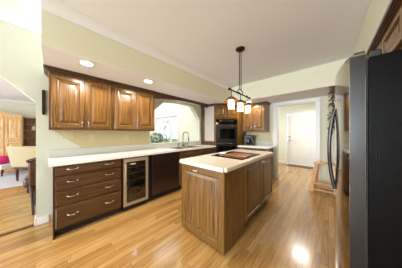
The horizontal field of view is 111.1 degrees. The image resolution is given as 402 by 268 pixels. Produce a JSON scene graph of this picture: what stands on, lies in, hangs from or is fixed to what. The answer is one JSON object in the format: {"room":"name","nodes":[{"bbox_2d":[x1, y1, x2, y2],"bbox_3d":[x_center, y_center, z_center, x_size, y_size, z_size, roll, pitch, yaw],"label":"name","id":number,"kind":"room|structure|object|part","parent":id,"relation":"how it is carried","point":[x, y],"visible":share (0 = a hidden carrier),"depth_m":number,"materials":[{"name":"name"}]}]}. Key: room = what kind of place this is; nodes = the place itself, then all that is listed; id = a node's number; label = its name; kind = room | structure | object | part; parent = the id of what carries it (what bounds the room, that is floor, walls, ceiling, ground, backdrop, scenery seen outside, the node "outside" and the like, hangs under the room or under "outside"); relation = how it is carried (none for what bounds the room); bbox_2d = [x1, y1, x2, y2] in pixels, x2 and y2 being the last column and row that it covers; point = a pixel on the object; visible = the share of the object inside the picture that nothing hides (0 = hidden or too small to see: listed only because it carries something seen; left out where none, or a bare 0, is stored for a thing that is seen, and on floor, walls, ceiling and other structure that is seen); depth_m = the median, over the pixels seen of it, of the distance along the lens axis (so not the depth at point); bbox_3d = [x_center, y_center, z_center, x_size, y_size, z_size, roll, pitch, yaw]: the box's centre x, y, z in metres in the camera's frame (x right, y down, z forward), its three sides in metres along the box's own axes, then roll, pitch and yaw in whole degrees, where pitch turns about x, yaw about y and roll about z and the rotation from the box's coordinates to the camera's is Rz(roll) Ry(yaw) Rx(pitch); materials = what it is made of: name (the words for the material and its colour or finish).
{"room":"kitchen","nodes":[
{"label":"kitchen","id":0,"kind":"room"},
{"bbox_2d":[0,76,33,101],"bbox_3d":[-5.123,-1.240,2.850,5.209,0.079,3.978,0,0,43],"label":"ceiling","id":1,"kind":"structure","parent":0,"point":[7,91],"depth_m":4.07,"materials":[{"name":"white paint"}]},
{"bbox_2d":[0,102,35,117],"bbox_3d":[-7.119,0.035,4.616,0.120,2.470,4.100,0,0,43],"label":"wall","id":2,"kind":"structure","parent":0,"point":[27,110],"depth_m":5.05,"materials":[{"name":"beige paint"}]},
{"bbox_2d":[0,98,35,104],"bbox_3d":[-7.013,-1.145,4.606,0.049,0.110,3.969,0,0,43],"label":"trim","id":3,"kind":"structure","parent":2,"relation":"attached to","point":[1,99],"depth_m":4.99,"materials":[{"name":"white paint"}]},
{"bbox_2d":[0,20,200,220],"bbox_3d":[-2.941,-0.120,1.276,0.130,2.780,10.875,0,0,43],"label":"wall","id":4,"kind":"structure","parent":0,"point":[21,56],"depth_m":1.92,"materials":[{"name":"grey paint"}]},
{"bbox_2d":[0,5,40,33],"bbox_3d":[-4.315,-1.449,-0.400,0.130,0.120,6.289,0,0,43],"label":"trim","id":5,"kind":"structure","parent":4,"relation":"attached to","point":[8,15],"depth_m":1.77,"materials":[{"name":"white paint"}]},
{"bbox_2d":[34,215,48,225],"bbox_3d":[-2.280,1.220,1.979,0.146,0.099,0.134,0,0,43],"label":"baseboard","id":6,"kind":"structure","parent":4,"relation":"attached to","point":[37,221],"depth_m":1.93,"materials":[{"name":"white paint"}]},
{"bbox_2d":[42,90,44,114],"bbox_3d":[-2.204,-0.435,1.933,0.056,0.350,0.032,0,0,43],"label":"wall rack","id":7,"kind":"object","parent":4,"relation":"attached to","point":[43,91],"visible":1,"depth_m":1.92,"materials":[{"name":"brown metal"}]},
{"bbox_2d":[43,64,113,130],"bbox_3d":[-1.823,-0.449,2.103,0.387,0.807,0.760,0,0,43],"label":"upper cabinet","id":8,"kind":"object","parent":4,"relation":"attached to","point":[77,101],"visible":1,"depth_m":1.97,"materials":[{"name":"brown wood"}]},
{"bbox_3d":[-1.814,-0.421,1.892,0.025,0.692,0.328,0,0,43],"label":"door","id":9,"kind":"part","parent":8,"relation":"part of","materials":[{"name":"brown wood"}]},
{"bbox_3d":[-1.826,-0.825,2.107,0.377,0.054,0.760,0,0,43],"label":"crown moulding","id":10,"kind":"part","parent":8,"relation":"part of","materials":[{"name":"brown wood"}]},
{"bbox_3d":[-1.581,-0.421,2.144,0.025,0.692,0.328,0,0,43],"label":"door","id":11,"kind":"part","parent":8,"relation":"part of","materials":[{"name":"brown wood"}]},
{"bbox_2d":[52,130,148,147],"bbox_3d":[-1.671,0.065,2.542,0.011,0.349,1.500,0,0,43],"label":"backsplash panel","id":12,"kind":"object","parent":4,"relation":"attached to","point":[80,137],"visible":0.62,"depth_m":2.50,"materials":[{"name":"beige tile"}]},
{"bbox_2d":[63,131,72,138],"bbox_3d":[-2.044,0.025,2.124,0.009,0.116,0.115,0,0,43],"label":"wall outlet","id":13,"kind":"object","parent":12,"relation":"attached to","point":[66,134],"visible":1,"depth_m":2.12,"materials":[{"name":"beige plastic"}]},
{"bbox_2d":[89,134,94,140],"bbox_3d":[-1.847,0.075,2.337,0.009,0.116,0.075,0,0,43],"label":"wall outlet","id":14,"kind":"object","parent":12,"relation":"attached to","point":[91,136],"visible":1,"depth_m":2.33,"materials":[{"name":"beige plastic"}]},
{"bbox_2d":[112,81,155,130],"bbox_3d":[-1.309,-0.449,2.658,0.387,0.807,0.745,0,0,43],"label":"upper cabinet","id":15,"kind":"object","parent":4,"relation":"attached to","point":[133,106],"visible":0.97,"depth_m":2.51,"materials":[{"name":"brown wood"}]},
{"bbox_3d":[-1.321,-0.421,2.424,0.025,0.692,0.342,0,0,43],"label":"door","id":16,"kind":"part","parent":15,"relation":"part of","materials":[{"name":"brown wood"}]},
{"bbox_3d":[-1.313,-0.825,2.661,0.377,0.054,0.745,0,0,43],"label":"crown moulding","id":17,"kind":"part","parent":15,"relation":"part of","materials":[{"name":"brown wood"}]},
{"bbox_3d":[-1.077,-0.421,2.687,0.025,0.692,0.342,0,0,43],"label":"door","id":18,"kind":"part","parent":15,"relation":"part of","materials":[{"name":"brown wood"}]},
{"bbox_2d":[0,163,334,267],"bbox_3d":[-2.611,1.295,2.589,9.550,0.050,13.350,0,0,43],"label":"floor","id":19,"kind":"structure","parent":0,"point":[294,227],"depth_m":1.66,"materials":[{"name":"brown wood"}]},
{"bbox_2d":[0,111,23,171],"bbox_3d":[-7.136,0.255,4.141,0.480,2.030,2.220,0,0,43],"label":"display cabinet","id":20,"kind":"object","parent":19,"relation":"on","point":[11,125],"visible":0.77,"depth_m":4.62,"materials":[{"name":"brown wood"}]},
{"bbox_3d":[-6.582,0.720,4.412,0.025,0.860,0.320,0,0,43],"label":"door","id":21,"kind":"part","parent":20,"relation":"part of","materials":[{"name":"brown wood"}]},
{"bbox_3d":[-6.582,-0.140,4.412,0.025,0.780,0.320,0,0,43],"label":"door","id":22,"kind":"part","parent":20,"relation":"part of","materials":[{"name":"brown wood"}]},
{"bbox_3d":[-7.136,-0.676,4.141,0.480,0.168,2.220,0,0,43],"label":"cornice","id":23,"kind":"part","parent":20,"relation":"part of","materials":[{"name":"brown wood"}]},
{"bbox_3d":[-6.347,0.720,4.665,0.025,0.860,0.320,0,0,43],"label":"door","id":24,"kind":"part","parent":20,"relation":"part of","materials":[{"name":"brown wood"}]},
{"bbox_3d":[-6.347,-0.140,4.665,0.025,0.780,0.320,0,0,43],"label":"door","id":25,"kind":"part","parent":20,"relation":"part of","materials":[{"name":"brown wood"}]},
{"bbox_2d":[0,170,27,188],"bbox_3d":[-5.569,1.264,3.590,2.150,0.011,2.900,0,0,43],"label":"area rug","id":26,"kind":"object","parent":19,"relation":"on","point":[8,180],"visible":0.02,"depth_m":3.75,"materials":[{"name":"white fabric"}]},
{"bbox_2d":[0,162,12,176],"bbox_3d":[-6.013,1.092,4.178,0.600,0.329,0.440,0,0,3],"label":"bench","id":27,"kind":"object","parent":26,"relation":"on","point":[6,165],"visible":0.56,"depth_m":4.06,"materials":[{"name":"white fabric"}]},
{"bbox_2d":[0,155,9,163],"bbox_3d":[-6.013,0.802,4.178,0.435,0.248,0.364,0,0,43],"label":"cushion","id":28,"kind":"object","parent":27,"relation":"on","point":[4,159],"visible":0.7,"depth_m":4.11,"materials":[{"name":"fabric"}]},
{"bbox_3d":[-6.013,0.993,4.178,0.600,0.130,0.440,0,0,3],"label":"seat","id":29,"kind":"part","parent":27,"relation":"part of","materials":[{"name":"white fabric"}]},
{"bbox_2d":[6,146,35,180],"bbox_3d":[-4.535,0.797,3.853,0.823,0.920,0.724,0,0,-3],"label":"upholstered chair","id":30,"kind":"object","parent":26,"relation":"on","point":[18,155],"visible":0.42,"depth_m":3.53,"materials":[{"name":"beige fabric"}]},
{"bbox_3d":[-4.833,1.098,3.628,0.065,0.319,0.068,0,0,-3],"label":"leg","id":31,"kind":"part","parent":30,"relation":"part of","materials":[{"name":"brown wood"}]},
{"bbox_3d":[-4.538,0.912,3.900,0.720,0.050,0.610,0,0,-3],"label":"seat rail","id":32,"kind":"part","parent":30,"relation":"part of","materials":[{"name":"brown wood"}]},
{"bbox_3d":[-4.521,0.612,3.593,0.823,0.548,0.202,0,0,-3],"label":"backrest","id":33,"kind":"part","parent":30,"relation":"part of","materials":[{"name":"beige fabric"}]},
{"bbox_2d":[0,224,33,235],"bbox_3d":[-3.094,1.266,1.052,0.050,0.006,2.320,0,0,43],"label":"trim","id":34,"kind":"structure","parent":19,"relation":"on","point":[6,233],"depth_m":1.79,"materials":[{"name":"brown wood"}]},
{"bbox_2d":[23,157,35,214],"bbox_3d":[-2.664,0.814,2.405,0.573,0.916,0.530,0,0,43],"label":"wooden chair","id":35,"kind":"object","parent":19,"relation":"on","point":[29,182],"visible":0.4,"depth_m":2.14,"materials":[{"name":"brown wood"}]},
{"bbox_3d":[-2.720,0.787,2.457,0.420,0.154,0.530,0,0,43],"label":"seat","id":36,"kind":"part","parent":35,"relation":"part of","materials":[{"name":"brown wood"}]},
{"bbox_3d":[-2.483,0.409,2.238,0.080,0.106,0.442,0,0,43],"label":"crest rail","id":37,"kind":"part","parent":35,"relation":"part of","materials":[{"name":"brown wood"}]},
{"bbox_3d":[-2.634,0.848,2.144,0.118,0.847,0.061,0,0,43],"label":"leg","id":38,"kind":"part","parent":35,"relation":"part of","materials":[{"name":"brown wood"}]},
{"bbox_2d":[28,162,35,186],"bbox_3d":[-2.500,0.635,2.254,0.120,0.390,0.400,0,0,43],"label":"chair back","id":39,"kind":"object","parent":35,"relation":"on","point":[31,165],"depth_m":2.11,"materials":[{"name":"brown wood"}]},
{"bbox_2d":[23,117,35,145],"bbox_3d":[-6.208,0.354,5.210,0.390,1.829,0.600,0,0,43],"label":"bookcase","id":40,"kind":"object","parent":19,"relation":"on","point":[29,135],"visible":0.28,"depth_m":5.18,"materials":[{"name":"brown wood"}]},
{"bbox_2d":[53,159,120,239],"bbox_3d":[-1.689,0.832,2.076,0.600,0.872,0.739,0,0,43],"label":"base cabinet","id":41,"kind":"object","parent":19,"relation":"on","point":[83,193],"visible":1,"depth_m":1.84,"materials":[{"name":"brown wood"}]},
{"bbox_3d":[-1.955,0.832,1.826,0.549,0.872,0.011,0,0,43],"label":"panel","id":42,"kind":"part","parent":41,"relation":"part of","materials":[{"name":"brown wood"}]},
{"bbox_3d":[-1.497,1.026,1.906,0.021,0.239,0.707,0,0,43],"label":"drawer","id":43,"kind":"part","parent":41,"relation":"part of","materials":[{"name":"brown wood"}]},
{"bbox_3d":[-1.497,0.795,1.906,0.021,0.166,0.707,0,0,43],"label":"drawer","id":44,"kind":"part","parent":41,"relation":"part of","materials":[{"name":"brown wood"}]},
{"bbox_3d":[-1.497,0.612,1.906,0.021,0.144,0.707,0,0,43],"label":"drawer","id":45,"kind":"part","parent":41,"relation":"part of","materials":[{"name":"brown wood"}]},
{"bbox_3d":[-1.497,0.459,1.906,0.021,0.106,0.707,0,0,43],"label":"drawer","id":46,"kind":"part","parent":41,"relation":"part of","materials":[{"name":"brown wood"}]},
{"bbox_2d":[120,156,147,211],"bbox_3d":[-1.271,0.839,2.503,0.604,0.858,0.410,0,0,43],"label":"wine cooler","id":47,"kind":"object","parent":19,"relation":"on","point":[131,200],"visible":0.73,"depth_m":2.42,"materials":[{"name":"black glass"}]},
{"bbox_3d":[-1.190,0.635,2.179,0.044,0.285,0.016,0,0,43],"label":"handle","id":48,"kind":"part","parent":47,"relation":"part of","materials":[{"name":"silver metal"}]},
{"bbox_2d":[127,165,135,170],"bbox_3d":[-1.277,0.626,2.509,0.314,0.076,0.075,0,0,43],"label":"wine bottle","id":49,"kind":"object","parent":47,"relation":"on","point":[129,168],"visible":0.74,"depth_m":2.42,"materials":[{"name":"glass"}]},
{"bbox_2d":[128,185,135,191],"bbox_3d":[-1.277,0.986,2.509,0.314,0.076,0.075,0,0,43],"label":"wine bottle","id":50,"kind":"object","parent":47,"relation":"on","point":[133,189],"visible":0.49,"depth_m":2.41,"materials":[{"name":"glass"}]},
{"bbox_2d":[133,183,141,189],"bbox_3d":[-1.206,0.986,2.586,0.314,0.076,0.075,0,0,43],"label":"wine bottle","id":51,"kind":"object","parent":47,"relation":"on","point":[140,186],"visible":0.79,"depth_m":2.50,"materials":[{"name":"glass"}]},
{"bbox_2d":[133,171,141,176],"bbox_3d":[-1.206,0.746,2.586,0.314,0.076,0.075,0,0,43],"label":"wine bottle","id":52,"kind":"object","parent":47,"relation":"on","point":[139,174],"visible":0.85,"depth_m":2.49,"materials":[{"name":"glass"}]},
{"bbox_2d":[150,133,164,142],"bbox_3d":[-1.872,0.614,5.852,0.890,1.310,0.917,0,0,27],"label":"potted plant","id":53,"kind":"object","parent":19,"relation":"on","point":[159,139],"visible":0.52,"depth_m":5.76,"materials":[{"name":"green plant"}]},
{"bbox_2d":[146,152,177,201],"bbox_3d":[-0.916,0.833,2.924,0.572,0.871,0.665,0,0,43],"label":"dishwasher","id":54,"kind":"object","parent":19,"relation":"on","point":[162,168],"visible":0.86,"depth_m":2.68,"materials":[{"name":"black plastic"}]},
{"bbox_3d":[-1.134,0.783,2.709,0.544,0.773,0.055,0,0,43],"label":"filler panel","id":55,"kind":"part","parent":54,"relation":"part of","materials":[{"name":"black plastic"}]},
{"bbox_3d":[-0.699,0.819,2.760,0.031,0.642,0.601,0,0,43],"label":"door","id":56,"kind":"part","parent":54,"relation":"part of","materials":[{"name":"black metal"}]},
{"bbox_3d":[-0.700,0.446,2.761,0.029,0.088,0.601,0,0,43],"label":"control panel","id":57,"kind":"part","parent":54,"relation":"part of","materials":[{"name":"black metal"}]},
{"bbox_2d":[176,148,206,190],"bbox_3d":[-0.349,0.832,3.523,0.600,0.872,0.955,0,0,43],"label":"base cabinet","id":58,"kind":"object","parent":19,"relation":"on","point":[197,152],"visible":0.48,"depth_m":3.11,"materials":[{"name":"brown wood"}]},
{"bbox_2d":[48,145,215,166],"bbox_3d":[-0.874,0.375,2.966,0.563,0.038,3.225,0,0,43],"label":"countertop","id":59,"kind":"structure","parent":58,"relation":"on","point":[69,160],"depth_m":2.20,"materials":[{"name":"white stone"}]},
{"bbox_2d":[49,141,200,157],"bbox_3d":[-1.094,0.317,3.159,0.020,0.154,3.210,0,0,43],"label":"backsplash","id":60,"kind":"structure","parent":59,"relation":"on","point":[108,149],"depth_m":2.53,"materials":[{"name":"grey stone"}]},
{"bbox_2d":[172,146,201,148],"bbox_3d":[-0.380,0.442,3.490,0.396,0.176,0.811,0,0,43],"label":"sink","id":61,"kind":"object","parent":59,"relation":"in","point":[183,147],"visible":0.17,"depth_m":3.56,"materials":[{"name":"silver metal"}]},
{"bbox_3d":[-0.518,0.442,3.340,0.396,0.176,0.404,0,0,43],"label":"bowl","id":62,"kind":"part","parent":61,"relation":"part of","materials":[{"name":"silver metal"}]},
{"bbox_3d":[-0.320,0.471,3.177,0.021,0.127,0.463,0,0,43],"label":"drawer","id":63,"kind":"part","parent":58,"relation":"part of","materials":[{"name":"brown wood"}]},
{"bbox_3d":[-0.319,0.850,3.176,0.025,0.590,0.463,0,0,43],"label":"door","id":64,"kind":"part","parent":58,"relation":"part of","materials":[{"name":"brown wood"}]},
{"bbox_3d":[-0.003,0.471,3.520,0.021,0.127,0.463,0,0,43],"label":"drawer","id":65,"kind":"part","parent":58,"relation":"part of","materials":[{"name":"brown wood"}]},
{"bbox_2d":[207,147,214,153],"bbox_3d":[0.103,0.832,4.011,0.600,0.872,0.365,0,0,43],"label":"base cabinet","id":66,"kind":"object","parent":19,"relation":"on","point":[211,150],"visible":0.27,"depth_m":3.81,"materials":[{"name":"brown wood"}]},
{"bbox_2d":[200,103,246,152],"bbox_3d":[0.737,0.208,4.363,1.063,2.120,1.096,0,0,43],"label":"tall cabinet","id":67,"kind":"object","parent":19,"relation":"on","point":[209,115],"visible":0.56,"depth_m":4.04,"materials":[{"name":"brown wood"}]},
{"bbox_3d":[0.203,-0.218,4.163,0.510,1.144,0.018,0,0,43],"label":"frame","id":68,"kind":"part","parent":67,"relation":"part of","materials":[{"name":"brown wood"}]},
{"bbox_3d":[0.249,-0.278,4.125,0.359,1.024,0.011,0,0,43],"label":"panel","id":69,"kind":"part","parent":67,"relation":"part of","materials":[{"name":"grey paint"}]},
{"bbox_3d":[0.605,-0.826,4.220,1.063,0.054,0.706,0,0,43],"label":"crown moulding","id":70,"kind":"part","parent":67,"relation":"part of","materials":[{"name":"brown wood"}]},
{"bbox_3d":[0.574,-0.620,3.985,0.322,0.330,0.025,0,0,-2],"label":"door","id":71,"kind":"part","parent":67,"relation":"part of","materials":[{"name":"brown wood"}]},
{"bbox_2d":[216,119,236,152],"bbox_3d":[0.732,0.222,4.145,0.620,1.254,0.440,0,0,-2],"label":"wall oven","id":72,"kind":"object","parent":67,"relation":"in","point":[226,129],"visible":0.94,"depth_m":3.97,"materials":[{"name":"black metal"}]},
{"bbox_3d":[0.738,0.539,3.995,0.620,0.602,0.040,0,0,-2],"label":"door","id":73,"kind":"part","parent":72,"relation":"part of","materials":[{"name":"black plastic"}]},
{"bbox_3d":[0.738,-0.011,3.995,0.620,0.482,0.040,0,0,-2],"label":"door","id":74,"kind":"part","parent":72,"relation":"part of","materials":[{"name":"black plastic"}]},
{"bbox_3d":[0.738,-0.333,3.999,0.620,0.145,0.032,0,0,-2],"label":"control panel","id":75,"kind":"part","parent":72,"relation":"part of","materials":[{"name":"black glass"}]},
{"bbox_3d":[0.903,-0.620,3.998,0.322,0.330,0.025,0,0,-2],"label":"door","id":76,"kind":"part","parent":67,"relation":"part of","materials":[{"name":"brown wood"}]},
{"bbox_2d":[182,155,271,254],"bbox_3d":[0.543,0.833,2.213,0.722,0.871,1.674,0,0,43],"label":"kitchen island","id":77,"kind":"object","parent":19,"relation":"on","point":[216,206],"visible":0.94,"depth_m":1.63,"materials":[{"name":"brown wood"}]},
{"bbox_3d":[-0.007,0.825,1.646,0.686,0.846,0.022,0,0,43],"label":"door","id":78,"kind":"part","parent":77,"relation":"part of","materials":[{"name":"brown wood"}]},
{"bbox_2d":[180,149,273,172],"bbox_3d":[0.542,0.376,2.240,0.746,0.040,1.697,0,0,43],"label":"island countertop","id":79,"kind":"structure","parent":77,"relation":"on","point":[220,164],"depth_m":1.78,"materials":[{"name":"beige stone"}]},
{"bbox_2d":[211,151,260,159],"bbox_3d":[0.572,0.351,2.237,0.540,0.010,0.660,0,0,43],"label":"cooktop","id":80,"kind":"object","parent":79,"relation":"in","point":[254,154],"visible":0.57,"depth_m":2.14,"materials":[{"name":"black glass"}]},
{"bbox_2d":[225,152,252,157],"bbox_3d":[0.590,0.338,2.153,0.340,0.016,0.300,0,0,39],"label":"cutting board","id":81,"kind":"object","parent":80,"relation":"on","point":[243,155],"visible":1,"depth_m":2.13,"materials":[{"name":"brown wood"}]},
{"bbox_3d":[0.394,0.825,1.590,0.020,0.846,0.438,0,0,43],"label":"panel","id":82,"kind":"part","parent":77,"relation":"part of","materials":[{"name":"brown wood"}]},
{"bbox_3d":[0.754,0.776,1.974,0.025,0.737,0.585,0,0,43],"label":"door","id":83,"kind":"part","parent":77,"relation":"part of","materials":[{"name":"brown wood"}]},
{"bbox_3d":[1.148,0.776,2.399,0.025,0.737,0.555,0,0,43],"label":"door","id":84,"kind":"part","parent":77,"relation":"part of","materials":[{"name":"brown wood"}]},
{"bbox_2d":[238,147,272,177],"bbox_3d":[1.527,0.832,3.922,0.770,0.872,0.630,0,0,43],"label":"base cabinet","id":85,"kind":"object","parent":19,"relation":"on","point":[244,148],"visible":0.09,"depth_m":3.78,"materials":[{"name":"brown wood"}]},
{"bbox_2d":[237,145,275,148],"bbox_3d":[1.562,0.375,3.902,0.840,0.038,0.609,0,0,43],"label":"countertop","id":86,"kind":"structure","parent":85,"relation":"on","point":[246,146],"depth_m":3.69,"materials":[{"name":"white stone"}]},
{"bbox_2d":[244,135,253,145],"bbox_3d":[1.407,0.206,4.067,0.260,0.300,0.302,0,0,23],"label":"coffee maker","id":87,"kind":"object","parent":86,"relation":"on","point":[248,139],"visible":0.98,"depth_m":4.00,"materials":[{"name":"black plastic"}]},
{"bbox_3d":[1.447,0.228,4.162,0.260,0.184,0.095,0,0,23],"label":"water tank","id":88,"kind":"part","parent":87,"relation":"part of","materials":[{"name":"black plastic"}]},
{"bbox_2d":[286,164,312,168],"bbox_3d":[3.771,1.263,5.279,0.800,0.013,0.370,0,0,43],"label":"threshold","id":89,"kind":"object","parent":19,"relation":"on","point":[294,165],"visible":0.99,"depth_m":5.21,"materials":[{"name":"brown wood"}]},
{"bbox_2d":[309,161,334,194],"bbox_3d":[2.647,0.955,2.950,0.386,0.629,0.470,0,0,-39],"label":"step stool","id":90,"kind":"object","parent":19,"relation":"on","point":[314,181],"visible":0.57,"depth_m":3.00,"materials":[{"name":"brown wood"}]},
{"bbox_3d":[2.474,0.968,3.022,0.197,0.602,0.067,0,0,-3],"label":"leg","id":91,"kind":"part","parent":90,"relation":"part of","materials":[{"name":"brown wood"}]},
{"bbox_3d":[2.637,0.968,3.155,0.067,0.602,0.197,0,0,15],"label":"leg","id":92,"kind":"part","parent":90,"relation":"part of","materials":[{"name":"brown wood"}]},
{"bbox_2d":[327,49,401,267],"bbox_3d":[1.483,0.392,0.914,0.956,1.753,0.914,0,0,43],"label":"refrigerator","id":93,"kind":"object","parent":19,"relation":"on","point":[367,113],"visible":1,"depth_m":0.79,"materials":[{"name":"black metal"}]},
{"bbox_3d":[1.123,0.133,1.182,0.062,0.681,0.026,0,0,43],"label":"handle","id":94,"kind":"part","parent":93,"relation":"part of","materials":[{"name":"metal"}]},
{"bbox_3d":[1.053,0.372,0.994,0.115,1.675,0.440,0,0,43],"label":"door","id":95,"kind":"part","parent":93,"relation":"part of","materials":[{"name":"silver mirror"}]},
{"bbox_2d":[150,103,196,142],"bbox_3d":[-1.760,-0.180,6.482,5.209,2.900,0.120,0,0,43],"label":"wall","id":96,"kind":"structure","parent":0,"point":[187,120],"depth_m":5.45,"materials":[{"name":"beige paint"}]},
{"bbox_2d":[154,113,178,142],"bbox_3d":[-1.584,0.050,6.274,1.930,1.740,0.125,0,0,43],"label":"window","id":97,"kind":"structure","parent":96,"relation":"in","point":[176,115],"depth_m":6.08,"materials":[{"name":"white paint"}]},
{"bbox_2d":[0,0,370,86],"bbox_3d":[-1.456,-1.435,-0.093,3.908,0.310,10.624,0,0,43],"label":"ceiling","id":98,"kind":"structure","parent":0,"point":[278,37],"depth_m":1.70,"materials":[{"name":"white paint"}]},
{"bbox_2d":[224,46,253,110],"bbox_3d":[0.595,-0.805,2.093,0.200,0.946,0.730,0,0,43],"label":"pendant light","id":99,"kind":"object","parent":98,"relation":"hanging from","point":[230,99],"visible":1,"depth_m":2.07,"materials":[{"name":"brown metal"}]},
{"bbox_3d":[0.578,-0.950,2.074,0.012,0.600,0.012,0,0,43],"label":"rod","id":100,"kind":"part","parent":99,"relation":"part of","materials":[{"name":"brown metal"}]},
{"bbox_2d":[41,0,391,105],"bbox_3d":[0.504,-1.067,2.023,3.908,0.425,4.854,0,0,43],"label":"soffit","id":101,"kind":"structure","parent":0,"point":[59,33],"depth_m":2.08,"materials":[{"name":"beige paint"}]},
{"bbox_2d":[78,60,94,66],"bbox_3d":[-1.395,-0.851,1.687,0.160,0.004,0.160,0,0,43],"label":"recessed light","id":102,"kind":"object","parent":101,"relation":"in","point":[83,62],"visible":1,"depth_m":1.68,"materials":[{"name":"white paint"}]},
{"bbox_2d":[41,0,233,90],"bbox_3d":[-0.315,-1.236,2.574,0.110,0.085,3.488,0,0,43],"label":"trim","id":103,"kind":"structure","parent":101,"relation":"attached to","point":[54,7],"depth_m":1.75,"materials":[{"name":"white paint"}]},
{"bbox_2d":[154,92,207,107],"bbox_3d":[-0.379,-0.783,3.458,0.055,0.137,1.691,0,0,43],"label":"wooden valance","id":104,"kind":"object","parent":101,"relation":"attached to","point":[157,95],"visible":0.93,"depth_m":3.17,"materials":[{"name":"brown wood"}]},
{"bbox_2d":[326,86,334,133],"bbox_3d":[2.388,-0.415,2.501,0.211,0.876,0.192,0,0,-31],"label":"garland","id":105,"kind":"object","parent":101,"relation":"hanging from","point":[332,88],"visible":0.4,"depth_m":2.50,"materials":[{"name":"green plant"}]},
{"bbox_2d":[279,103,314,160],"bbox_3d":[3.898,0.045,5.549,3.980,2.450,0.120,0,0,43],"label":"wall","id":106,"kind":"structure","parent":0,"point":[309,106],"depth_m":5.84,"materials":[{"name":"beige paint"}]},
{"bbox_2d":[284,110,314,166],"bbox_3d":[3.946,0.195,5.438,1.150,2.149,0.118,0,0,43],"label":"door","id":107,"kind":"structure","parent":106,"relation":"in","point":[301,127],"depth_m":5.47,"materials":[{"name":"white paint"}]},
{"bbox_2d":[268,95,334,187],"bbox_3d":[2.239,-0.005,3.808,4.029,2.550,0.120,0,0,43],"label":"wall","id":108,"kind":"structure","parent":0,"point":[324,110],"depth_m":3.17,"materials":[{"name":"beige paint"}]},
{"bbox_2d":[242,101,270,131],"bbox_3d":[1.611,-0.449,4.043,0.720,0.807,0.387,0,0,43],"label":"upper cabinet","id":109,"kind":"object","parent":108,"relation":"attached to","point":[257,118],"visible":0.95,"depth_m":3.90,"materials":[{"name":"brown wood"}]},
{"bbox_3d":[1.374,-0.421,4.059,0.308,0.692,0.025,0,0,43],"label":"door","id":110,"kind":"part","parent":109,"relation":"part of","materials":[{"name":"brown wood"}]},
{"bbox_3d":[1.615,-0.825,4.047,0.720,0.054,0.377,0,0,43],"label":"crown moulding","id":111,"kind":"part","parent":109,"relation":"part of","materials":[{"name":"brown wood"}]},
{"bbox_3d":[1.611,-0.421,3.839,0.308,0.692,0.025,0,0,43],"label":"door","id":112,"kind":"part","parent":109,"relation":"part of","materials":[{"name":"brown wood"}]},
{"bbox_2d":[247,132,270,141],"bbox_3d":[1.740,0.099,4.179,0.725,0.281,0.011,0,0,43],"label":"backsplash panel","id":113,"kind":"object","parent":108,"relation":"attached to","point":[258,136],"visible":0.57,"depth_m":4.11,"materials":[{"name":"beige tile"}]},
{"bbox_2d":[254,141,272,145],"bbox_3d":[1.753,0.317,4.159,0.770,0.154,0.021,0,0,43],"label":"backsplash","id":114,"kind":"structure","parent":108,"relation":"attached to","point":[267,143],"depth_m":4.06,"materials":[{"name":"grey stone"}]},
{"bbox_2d":[273,97,319,187],"bbox_3d":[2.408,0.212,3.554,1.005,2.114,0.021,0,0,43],"label":"trim","id":115,"kind":"structure","parent":108,"relation":"attached to","point":[317,99],"depth_m":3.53,"materials":[{"name":"white paint"}]},
{"label":"outside","id":116,"kind":"structure","parent":0,"visible":0},
{"bbox_2d":[161,139,287,162],"bbox_3d":[2.620,1.545,20.491,36.000,0.050,26.370,0,0,43],"label":"ground","id":117,"kind":"structure","parent":116,"point":[167,139],"depth_m":17.81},
{"bbox_2d":[164,119,174,141],"bbox_3d":[-2.692,0.199,11.253,1.226,2.648,1.206,0,0,6],"label":"shrub","id":118,"kind":"object","parent":117,"relation":"on","point":[166,119],"visible":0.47,"depth_m":11.13,"materials":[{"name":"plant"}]},
{"bbox_3d":[-0.022,-0.120,-1.510,0.120,2.780,10.754,0,0,43],"label":"wall","id":119,"kind":"structure","parent":0,"visible":0},
{"bbox_2d":[367,0,401,55],"bbox_3d":[1.560,-0.691,0.770,0.647,0.322,1.350,0,0,43],"label":"upper cabinet","id":120,"kind":"object","parent":119,"relation":"attached to","point":[388,38],"visible":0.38,"depth_m":0.97,"materials":[{"name":"brown wood"}]},
{"bbox_3d":[1.347,-0.663,0.967,0.025,0.207,0.425,0,0,43],"label":"door","id":121,"kind":"part","parent":120,"relation":"part of","materials":[{"name":"brown wood"}]}
]}

